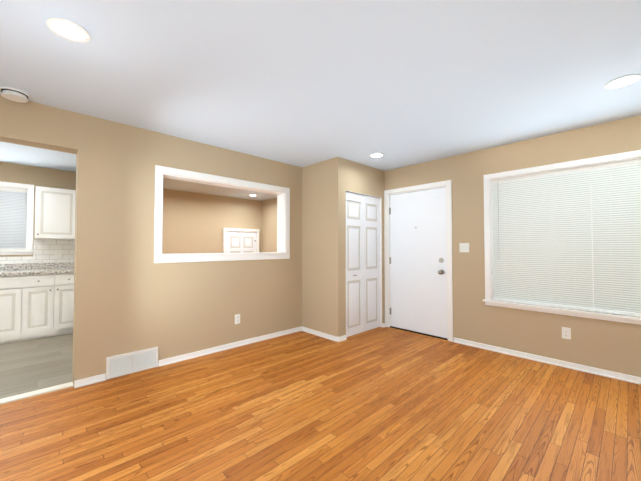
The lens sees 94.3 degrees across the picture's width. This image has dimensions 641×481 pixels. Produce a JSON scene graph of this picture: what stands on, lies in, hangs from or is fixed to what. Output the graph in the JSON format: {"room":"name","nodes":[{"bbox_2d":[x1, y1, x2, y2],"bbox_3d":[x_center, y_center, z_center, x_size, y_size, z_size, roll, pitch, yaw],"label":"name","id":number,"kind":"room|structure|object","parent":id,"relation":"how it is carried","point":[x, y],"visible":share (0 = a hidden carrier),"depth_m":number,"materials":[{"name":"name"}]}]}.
{"room":"empty living room","nodes":[
{"label":"empty living room","id":0,"kind":"room"},
{"bbox_2d":[0,333,72,398],"bbox_3d":[-3.913,1.308,2.910,2.950,0.012,2.585,1,-2,-44],"label":"floor","id":1,"kind":"structure","parent":0,"point":[26,366],"depth_m":3.13,"materials":[{"name":"grey wood"}]},
{"bbox_2d":[0,274,31,343],"bbox_3d":[-4.427,0.886,3.773,1.028,0.870,0.637,1,-2,-44],"label":"base cabinet","id":2,"kind":"object","parent":1,"relation":"on","point":[14,288],"depth_m":3.82,"materials":[{"name":"white wood"}]},
{"bbox_2d":[28,270,73,339],"bbox_3d":[-3.875,0.899,4.303,0.738,0.870,0.637,1,-2,-44],"label":"base cabinet","id":3,"kind":"object","parent":1,"relation":"on","point":[36,300],"depth_m":4.06,"materials":[{"name":"white wood"}]},
{"bbox_2d":[0,266,73,273],"bbox_3d":[-4.582,0.428,3.627,2.946,0.040,0.648,1,-2,-44],"label":"countertop","id":4,"kind":"structure","parent":3,"relation":"on","point":[67,269],"depth_m":4.08,"materials":[{"name":"beige stone"}]},
{"bbox_2d":[0,162,75,256],"bbox_3d":[-4.849,0.104,3.914,3.190,2.440,0.120,1,-2,-44],"label":"wall","id":5,"kind":"structure","parent":0,"point":[35,176],"depth_m":4.42,"materials":[{"name":"beige paint"}]},
{"bbox_2d":[0,181,34,254],"bbox_3d":[-4.680,-0.315,4.058,1.140,1.034,0.160,1,-2,-44],"label":"window","id":6,"kind":"structure","parent":5,"relation":"in","point":[29,250],"depth_m":4.36,"materials":[{"name":"white wood"}]},
{"bbox_2d":[0,187,26,248],"bbox_3d":[-4.684,-0.319,4.061,0.948,0.881,0.026,1,-2,-44],"label":"window blinds","id":7,"kind":"object","parent":6,"relation":"attached to","point":[13,209],"visible":1,"depth_m":4.29,"materials":[{"name":"white plastic"}]},
{"bbox_2d":[0,262,73,269],"bbox_3d":[-4.799,0.368,3.855,2.946,0.090,0.020,1,-2,-44],"label":"backsplash","id":8,"kind":"structure","parent":5,"relation":"attached to","point":[25,266],"depth_m":4.38,"materials":[{"name":"beige stone"}]},
{"bbox_2d":[0,239,74,263],"bbox_3d":[-4.804,0.143,3.865,2.946,0.360,0.009,1,-2,-44],"label":"backsplash","id":9,"kind":"structure","parent":5,"relation":"attached to","point":[44,249],"depth_m":4.51,"materials":[{"name":"tile"}]},
{"bbox_2d":[55,250,60,256],"bbox_3d":[-4.045,0.200,4.582,0.072,0.117,0.008,1,-2,-44],"label":"outlet","id":10,"kind":"object","parent":9,"relation":"attached to","point":[57,253],"visible":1,"depth_m":4.58,"materials":[{"name":"white plastic"}]},
{"bbox_2d":[34,186,75,238],"bbox_3d":[-3.938,-0.393,4.480,0.524,0.740,0.336,1,-2,-44],"label":"upper cabinet","id":11,"kind":"object","parent":5,"relation":"attached to","point":[54,213],"depth_m":4.32,"materials":[{"name":"white wood"}]},
{"bbox_2d":[0,94,301,384],"bbox_3d":[-1.302,0.097,3.604,5.600,2.440,0.180,1,-2,-44],"label":"wall","id":12,"kind":"structure","parent":0,"point":[130,295],"depth_m":3.00,"materials":[{"name":"beige paint"}]},
{"bbox_2d":[0,382,73,404],"bbox_3d":[-2.613,1.286,2.300,1.080,0.026,0.095,1,-2,-44],"label":"trim","id":13,"kind":"structure","parent":12,"relation":"attached to","point":[33,393],"depth_m":2.50,"materials":[{"name":"white wood"}]},
{"bbox_2d":[106,347,157,379],"bbox_3d":[-1.839,1.197,2.925,0.440,0.201,0.018,1,-2,-44],"label":"air vent","id":14,"kind":"object","parent":12,"relation":"in","point":[128,363],"visible":1,"depth_m":2.91,"materials":[{"name":"white plastic"}]},
{"bbox_2d":[154,165,289,262],"bbox_3d":[-1.150,-0.259,3.758,1.760,1.020,0.240,1,-2,-44],"label":"trim","id":15,"kind":"structure","parent":12,"relation":"attached to","point":[283,223],"depth_m":3.57,"materials":[{"name":"white wood"}]},
{"bbox_2d":[158,326,301,366],"bbox_3d":[-0.973,1.290,3.750,1.946,0.062,0.025,1,-2,-44],"label":"baseboard","id":16,"kind":"structure","parent":12,"relation":"attached to","point":[183,357],"depth_m":3.57,"materials":[{"name":"white wood"}]},
{"bbox_2d":[235,314,239,323],"bbox_3d":[-1.034,0.980,3.709,0.072,0.117,0.008,1,-2,-44],"label":"outlet","id":17,"kind":"object","parent":12,"relation":"attached to","point":[237,318],"visible":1,"depth_m":3.71,"materials":[{"name":"white plastic"}]},
{"bbox_2d":[162,189,261,253],"bbox_3d":[-2.672,0.162,6.425,3.670,2.440,0.490,1,-2,-44],"label":"wall","id":18,"kind":"structure","parent":0,"point":[193,222],"depth_m":6.64,"materials":[{"name":"beige paint"}]},
{"bbox_2d":[223,228,258,252],"bbox_3d":[-1.925,0.557,7.261,0.960,1.690,0.064,1,-2,-44],"label":"door frame","id":19,"kind":"structure","parent":18,"relation":"attached to","point":[225,230],"depth_m":7.15,"materials":[{"name":"white wood"}]},
{"bbox_2d":[227,231,255,252],"bbox_3d":[-1.916,0.591,7.252,0.812,1.610,0.079,1,-2,-44],"label":"room door","id":20,"kind":"structure","parent":18,"relation":"in","point":[241,242],"depth_m":7.26,"materials":[{"name":"white wood"}]},
{"bbox_2d":[262,198,276,251],"bbox_3d":[-0.433,0.168,6.655,0.120,2.440,3.020,1,-2,-44],"label":"wall","id":21,"kind":"structure","parent":0,"point":[269,225],"depth_m":7.46,"materials":[{"name":"beige paint"}]},
{"bbox_2d":[0,327,640,480],"bbox_3d":[0.253,1.282,1.804,5.050,0.012,4.590,1,-2,-44],"label":"floor","id":22,"kind":"structure","parent":0,"point":[384,404],"depth_m":2.13,"materials":[{"name":"brown wood"}]},
{"bbox_2d":[0,0,640,200],"bbox_3d":[-1.162,-1.205,2.665,6.740,0.120,8.050,1,-2,-44],"label":"ceiling","id":23,"kind":"structure","parent":0,"point":[396,83],"depth_m":2.04,"materials":[{"name":"white paint"}]},
{"bbox_2d":[0,87,28,102],"bbox_3d":[-2.376,-1.128,2.310,0.160,0.050,0.160,1,-2,-44],"label":"smoke detector","id":24,"kind":"object","parent":23,"relation":"attached to","point":[14,94],"visible":1,"depth_m":2.28,"materials":[{"name":"white plastic"}]},
{"bbox_2d":[46,17,90,42],"bbox_3d":[-1.392,-1.162,1.647,0.189,0.012,0.189,1,-2,-44],"label":"recessed light","id":25,"kind":"object","parent":23,"relation":"in","point":[68,29],"visible":1,"depth_m":1.64,"materials":[{"name":"white"}]},
{"bbox_2d":[369,153,383,157],"bbox_3d":[0.733,-1.111,3.880,0.189,0.012,0.189,1,-2,-44],"label":"recessed light","id":26,"kind":"object","parent":23,"relation":"in","point":[375,155],"visible":0.98,"depth_m":3.87,"materials":[{"name":"white"}]},
{"bbox_2d":[604,74,640,88],"bbox_3d":[2.190,-1.151,2.160,0.189,0.012,0.189,1,-2,-44],"label":"recessed light","id":27,"kind":"object","parent":23,"relation":"in","point":[622,81],"visible":1,"depth_m":2.15,"materials":[{"name":"white"}]},
{"bbox_2d":[302,157,384,336],"bbox_3d":[0.366,0.119,4.567,1.080,2.440,0.740,1,-2,-44],"label":"wall","id":28,"kind":"structure","parent":0,"point":[327,184],"depth_m":4.15,"materials":[{"name":"beige paint"}]},
{"bbox_2d":[302,326,340,341],"bbox_3d":[-0.007,1.299,4.129,0.025,0.062,0.716,1,-2,-44],"label":"baseboard","id":29,"kind":"structure","parent":28,"relation":"attached to","point":[338,339],"depth_m":4.09,"materials":[{"name":"white wood"}]},
{"bbox_2d":[346,192,379,336],"bbox_3d":[0.622,0.330,4.339,0.832,1.992,0.052,1,-2,-44],"label":"bifold closet door","id":30,"kind":"structure","parent":28,"relation":"in","point":[362,263],"depth_m":4.32,"materials":[{"name":"white wood"}]},
{"bbox_2d":[346,191,381,326],"bbox_3d":[0.611,0.330,4.350,0.840,2.010,0.104,1,-2,-44],"label":"door frame","id":31,"kind":"structure","parent":28,"relation":"attached to","point":[380,253],"depth_m":4.61,"materials":[{"name":"white wood"}]},
{"bbox_2d":[384,115,640,376],"bbox_3d":[2.202,0.096,3.564,0.180,2.440,4.730,1,-2,-44],"label":"wall","id":32,"kind":"structure","parent":0,"point":[613,346],"depth_m":3.38,"materials":[{"name":"beige paint"}]},
{"bbox_2d":[389,187,446,337],"bbox_3d":[1.372,0.299,4.293,0.113,2.024,0.892,1,-2,-44],"label":"front door","id":33,"kind":"structure","parent":32,"relation":"in","point":[418,272],"depth_m":4.26,"materials":[{"name":"white paint"}]},
{"bbox_2d":[384,180,452,341],"bbox_3d":[1.435,0.271,4.348,0.196,2.128,1.046,1,-2,-44],"label":"door frame","id":34,"kind":"structure","parent":32,"relation":"attached to","point":[447,184],"depth_m":4.12,"materials":[{"name":"white wood"}]},
{"bbox_2d":[459,243,468,251],"bbox_3d":[1.836,0.092,3.802,0.019,0.117,0.118,1,-2,-44],"label":"light switch","id":35,"kind":"object","parent":32,"relation":"attached to","point":[464,247],"visible":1,"depth_m":3.80,"materials":[{"name":"white plastic"}]},
{"bbox_2d":[453,337,640,384],"bbox_3d":[2.677,1.270,2.893,0.025,0.061,2.725,1,-2,-44],"label":"baseboard","id":36,"kind":"structure","parent":32,"relation":"attached to","point":[538,358],"depth_m":3.11,"materials":[{"name":"white wood"}]},
{"bbox_2d":[483,150,640,324],"bbox_3d":[2.731,-0.025,2.986,0.220,1.584,1.980,1,-2,-44],"label":"window","id":37,"kind":"structure","parent":32,"relation":"in","point":[545,308],"depth_m":3.22,"materials":[{"name":"white wood"}]},
{"bbox_2d":[492,159,640,314],"bbox_3d":[2.707,-0.029,2.963,0.044,1.431,1.788,1,-2,-44],"label":"window blinds","id":38,"kind":"object","parent":37,"relation":"attached to","point":[544,228],"visible":0.98,"depth_m":3.08,"materials":[{"name":"white plastic"}]},
{"bbox_2d":[562,327,570,339],"bbox_3d":[2.532,0.955,3.064,0.008,0.117,0.072,1,-2,-44],"label":"outlet","id":39,"kind":"object","parent":32,"relation":"attached to","point":[566,332],"visible":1,"depth_m":3.06,"materials":[{"name":"white plastic"}]}
]}

